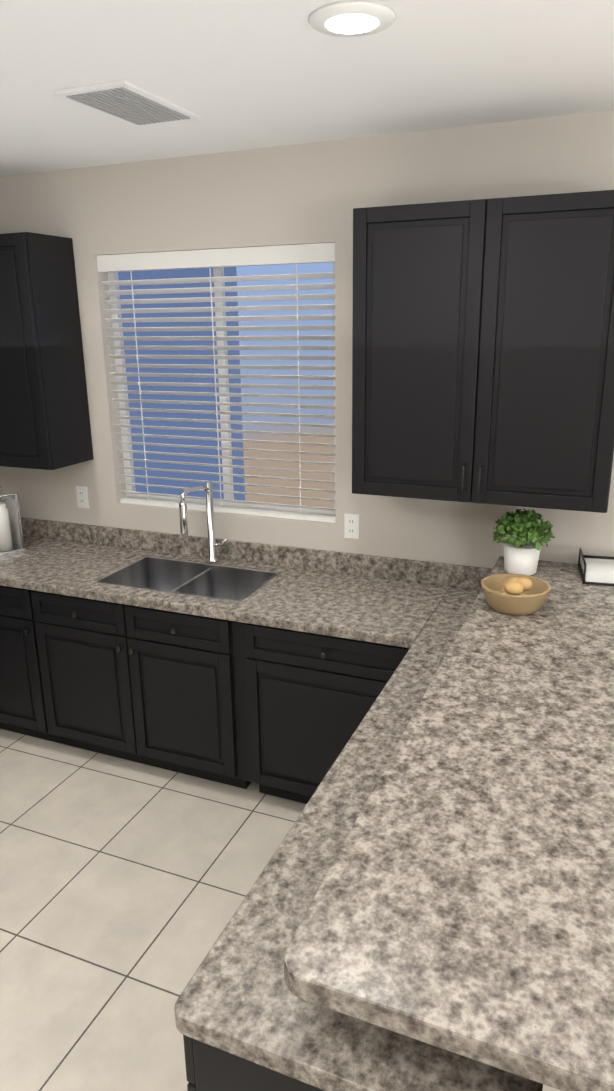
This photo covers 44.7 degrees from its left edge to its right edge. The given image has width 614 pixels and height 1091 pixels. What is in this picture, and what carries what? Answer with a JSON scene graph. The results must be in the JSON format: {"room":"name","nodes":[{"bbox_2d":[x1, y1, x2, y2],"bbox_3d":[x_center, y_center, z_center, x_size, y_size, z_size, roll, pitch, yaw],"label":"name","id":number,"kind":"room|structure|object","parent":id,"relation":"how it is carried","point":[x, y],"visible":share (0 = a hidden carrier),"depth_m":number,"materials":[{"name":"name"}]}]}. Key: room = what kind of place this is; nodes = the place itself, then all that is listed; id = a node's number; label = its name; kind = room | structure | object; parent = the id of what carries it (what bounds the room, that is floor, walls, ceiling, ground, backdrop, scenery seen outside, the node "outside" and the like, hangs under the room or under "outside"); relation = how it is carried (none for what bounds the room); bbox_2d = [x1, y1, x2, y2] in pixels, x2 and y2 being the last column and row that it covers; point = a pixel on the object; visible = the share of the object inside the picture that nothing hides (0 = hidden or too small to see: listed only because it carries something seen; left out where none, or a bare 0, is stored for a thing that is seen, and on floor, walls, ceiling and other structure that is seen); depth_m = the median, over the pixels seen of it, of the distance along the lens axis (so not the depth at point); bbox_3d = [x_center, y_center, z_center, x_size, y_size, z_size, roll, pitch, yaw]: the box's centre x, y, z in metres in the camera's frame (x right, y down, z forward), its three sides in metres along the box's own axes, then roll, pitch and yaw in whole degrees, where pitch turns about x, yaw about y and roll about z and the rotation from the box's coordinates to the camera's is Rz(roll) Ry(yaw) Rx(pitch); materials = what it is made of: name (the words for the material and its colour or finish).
{"room":"kitchen","nodes":[
{"label":"kitchen","id":0,"kind":"room"},
{"bbox_2d":[0,729,305,1090],"bbox_3d":[0.738,1.822,1.105,8.920,0.050,11.500,6,18,22],"label":"floor","id":1,"kind":"structure","parent":0,"point":[126,886],"depth_m":2.77,"materials":[{"name":"tile"}]},
{"bbox_2d":[0,585,87,741],"bbox_3d":[-1.424,0.508,3.967,0.671,0.870,0.618,6,18,22],"label":"base cabinet","id":2,"kind":"object","parent":1,"relation":"on","point":[25,687],"depth_m":3.61,"materials":[{"name":"black paint"}]},
{"bbox_2d":[44,599,235,786],"bbox_3d":[-0.710,0.666,3.706,1.106,0.700,0.618,6,18,22],"label":"base cabinet","id":3,"kind":"object","parent":1,"relation":"on","point":[148,686],"depth_m":3.36,"materials":[{"name":"black paint"}]},
{"bbox_2d":[224,620,409,803],"bbox_3d":[0.163,0.678,3.332,0.786,0.870,0.618,6,18,22],"label":"base cabinet","id":4,"kind":"object","parent":1,"relation":"on","point":[277,712],"depth_m":3.07,"materials":[{"name":"black paint"}]},
{"bbox_2d":[183,1035,542,1090],"bbox_3d":[0.176,1.199,1.605,0.604,0.870,0.611,6,18,22],"label":"base cabinet","id":5,"kind":"object","parent":1,"relation":"on","point":[210,1068],"visible":0.02,"depth_m":1.29,"materials":[{"name":"black paint"}]},
{"bbox_3d":[-2.853,1.033,2.290,0.646,0.870,3.766,6,18,22],"label":"base cabinet","id":6,"kind":"object","parent":1,"relation":"on","visible":0},
{"bbox_2d":[0,517,492,646],"bbox_3d":[-0.626,0.113,3.486,3.695,0.140,0.644,6,18,22],"label":"countertop","id":7,"kind":"structure","parent":6,"relation":"on","point":[361,597],"depth_m":3.35,"materials":[{"name":"stone"}]},
{"bbox_2d":[0,485,25,556],"bbox_3d":[-1.618,-0.131,3.885,0.195,0.318,0.264,-14,21,-37],"label":"caddy","id":8,"kind":"object","parent":7,"relation":"on","point":[11,538],"visible":1,"depth_m":3.85,"materials":[{"name":"white ceramic"}]},
{"bbox_2d":[97,557,277,602],"bbox_3d":[-0.549,0.237,3.497,0.738,0.193,0.398,6,18,22],"label":"sink","id":9,"kind":"object","parent":7,"relation":"in","point":[234,584],"visible":0.42,"depth_m":3.64,"materials":[{"name":"silver metal"}]},
{"bbox_2d":[179,481,227,562],"bbox_3d":[-0.485,-0.084,3.518,0.120,0.410,0.288,6,18,22],"label":"faucet","id":10,"kind":"object","parent":7,"relation":"on","point":[212,543],"visible":1,"depth_m":3.59,"materials":[{"name":"silver metal"}]},
{"bbox_2d":[174,637,541,1090],"bbox_3d":[0.357,0.626,1.912,0.612,0.040,1.663,6,18,22],"label":"countertop","id":11,"kind":"structure","parent":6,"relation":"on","point":[238,997],"depth_m":1.34,"materials":[{"name":"stone"}]},
{"bbox_2d":[0,110,613,567],"bbox_3d":[-0.217,-0.373,3.596,4.280,2.740,0.120,6,18,22],"label":"wall","id":12,"kind":"structure","parent":0,"point":[314,192],"depth_m":3.27,"materials":[{"name":"grey paint"}]},
{"bbox_2d":[0,232,93,469],"bbox_3d":[-1.738,-0.971,3.794,1.196,1.070,0.360,6,18,22],"label":"upper cabinet","id":13,"kind":"object","parent":12,"relation":"attached to","point":[44,418],"visible":1,"depth_m":3.54,"materials":[{"name":"black paint"}]},
{"bbox_2d":[76,486,88,507],"bbox_3d":[-1.200,-0.257,3.984,0.070,0.115,0.008,6,18,22],"label":"electrical outlet","id":14,"kind":"object","parent":12,"relation":"attached to","point":[82,497],"visible":1,"depth_m":3.98,"materials":[{"name":"white plastic"}]},
{"bbox_2d":[108,262,335,515],"bbox_3d":[-0.401,-0.768,3.599,1.220,1.220,0.030,6,18,22],"label":"window","id":15,"kind":"structure","parent":12,"relation":"in","point":[217,272],"depth_m":3.69,"materials":[{"name":"white plastic"}]},
{"bbox_2d":[96,242,335,522],"bbox_3d":[-0.424,-0.752,3.546,1.214,1.216,0.070,6,18,22],"label":"blinds","id":16,"kind":"object","parent":15,"relation":"attached to","point":[265,255],"visible":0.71,"depth_m":3.50,"materials":[{"name":"white plastic"}]},
{"bbox_2d":[344,513,358,538],"bbox_3d":[0.205,-0.088,3.428,0.070,0.115,0.008,6,18,22],"label":"electrical outlet","id":17,"kind":"object","parent":12,"relation":"attached to","point":[351,526],"visible":1,"depth_m":3.43,"materials":[{"name":"white plastic"}]},
{"bbox_2d":[352,190,613,512],"bbox_3d":[0.676,-0.712,2.828,0.970,1.070,0.360,6,18,22],"label":"upper cabinet","id":18,"kind":"object","parent":12,"relation":"attached to","point":[482,351],"visible":1,"depth_m":2.69,"materials":[{"name":"black paint"}]},
{"bbox_2d":[0,0,613,175],"bbox_3d":[0.702,-0.849,0.300,8.920,0.050,11.500,6,18,22],"label":"ceiling","id":19,"kind":"structure","parent":0,"point":[237,75],"depth_m":2.16,"materials":[{"name":"white paint"}]},
{"bbox_2d":[54,80,199,126],"bbox_3d":[-0.578,-1.448,2.459,0.260,0.015,0.440,6,18,22],"label":"ceiling vent","id":20,"kind":"object","parent":19,"relation":"in","point":[129,102],"visible":1,"depth_m":2.41,"materials":[{"name":"white metal"}]},
{"bbox_2d":[309,1,395,36],"bbox_3d":[0.108,-1.257,1.791,0.210,0.012,0.210,6,18,22],"label":"recessed light","id":21,"kind":"object","parent":19,"relation":"in","point":[351,18],"visible":0.96,"depth_m":1.76,"materials":[{"name":"white plastic"}]},
{"bbox_2d":[542,1084,560,1090],"bbox_3d":[0.835,0.930,2.192,0.120,1.028,2.258,6,18,22],"label":"wall","id":22,"kind":"structure","parent":0,"point":[547,1088],"depth_m":1.08,"materials":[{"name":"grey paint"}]},
{"bbox_2d":[284,556,613,1090],"bbox_3d":[0.654,0.404,2.086,0.580,0.042,2.297,6,18,22],"label":"countertop","id":23,"kind":"structure","parent":22,"relation":"on","point":[462,903],"depth_m":1.39,"materials":[{"name":"stone"}]},
{"bbox_2d":[481,574,550,614],"bbox_3d":[0.725,0.162,2.605,0.236,0.116,0.236,6,18,22],"label":"bread basket","id":24,"kind":"object","parent":23,"relation":"on","point":[514,594],"visible":1,"depth_m":2.55,"materials":[{"name":"wicker"}]},
{"bbox_2d":[492,508,555,575],"bbox_3d":[0.857,-0.019,2.953,0.244,0.258,0.247,6,18,22],"label":"plant","id":25,"kind":"object","parent":23,"relation":"on","point":[522,552],"visible":0.98,"depth_m":2.92,"materials":[{"name":"green plant"}]},
{"bbox_2d":[578,548,613,585],"bbox_3d":[1.185,0.082,2.908,0.223,0.081,0.224,4,17,14],"label":"napkin holder","id":26,"kind":"object","parent":23,"relation":"on","point":[596,570],"visible":0.98,"depth_m":2.86,"materials":[{"name":"white paper"}]},
{"label":"outside","id":27,"kind":"structure","parent":0,"visible":0},
{"bbox_2d":[118,267,244,500],"bbox_3d":[-1.018,-1.092,4.701,2.400,4.500,0.050,6,18,22],"label":"window pane","id":28,"kind":"structure","parent":27,"point":[177,273],"depth_m":4.61,"materials":[{"name":"blue glass"}]},
{"bbox_2d":[236,263,333,507],"bbox_3d":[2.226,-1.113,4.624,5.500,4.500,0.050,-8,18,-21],"label":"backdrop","id":29,"kind":"structure","parent":27,"point":[285,269],"depth_m":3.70,"materials":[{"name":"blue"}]}
]}

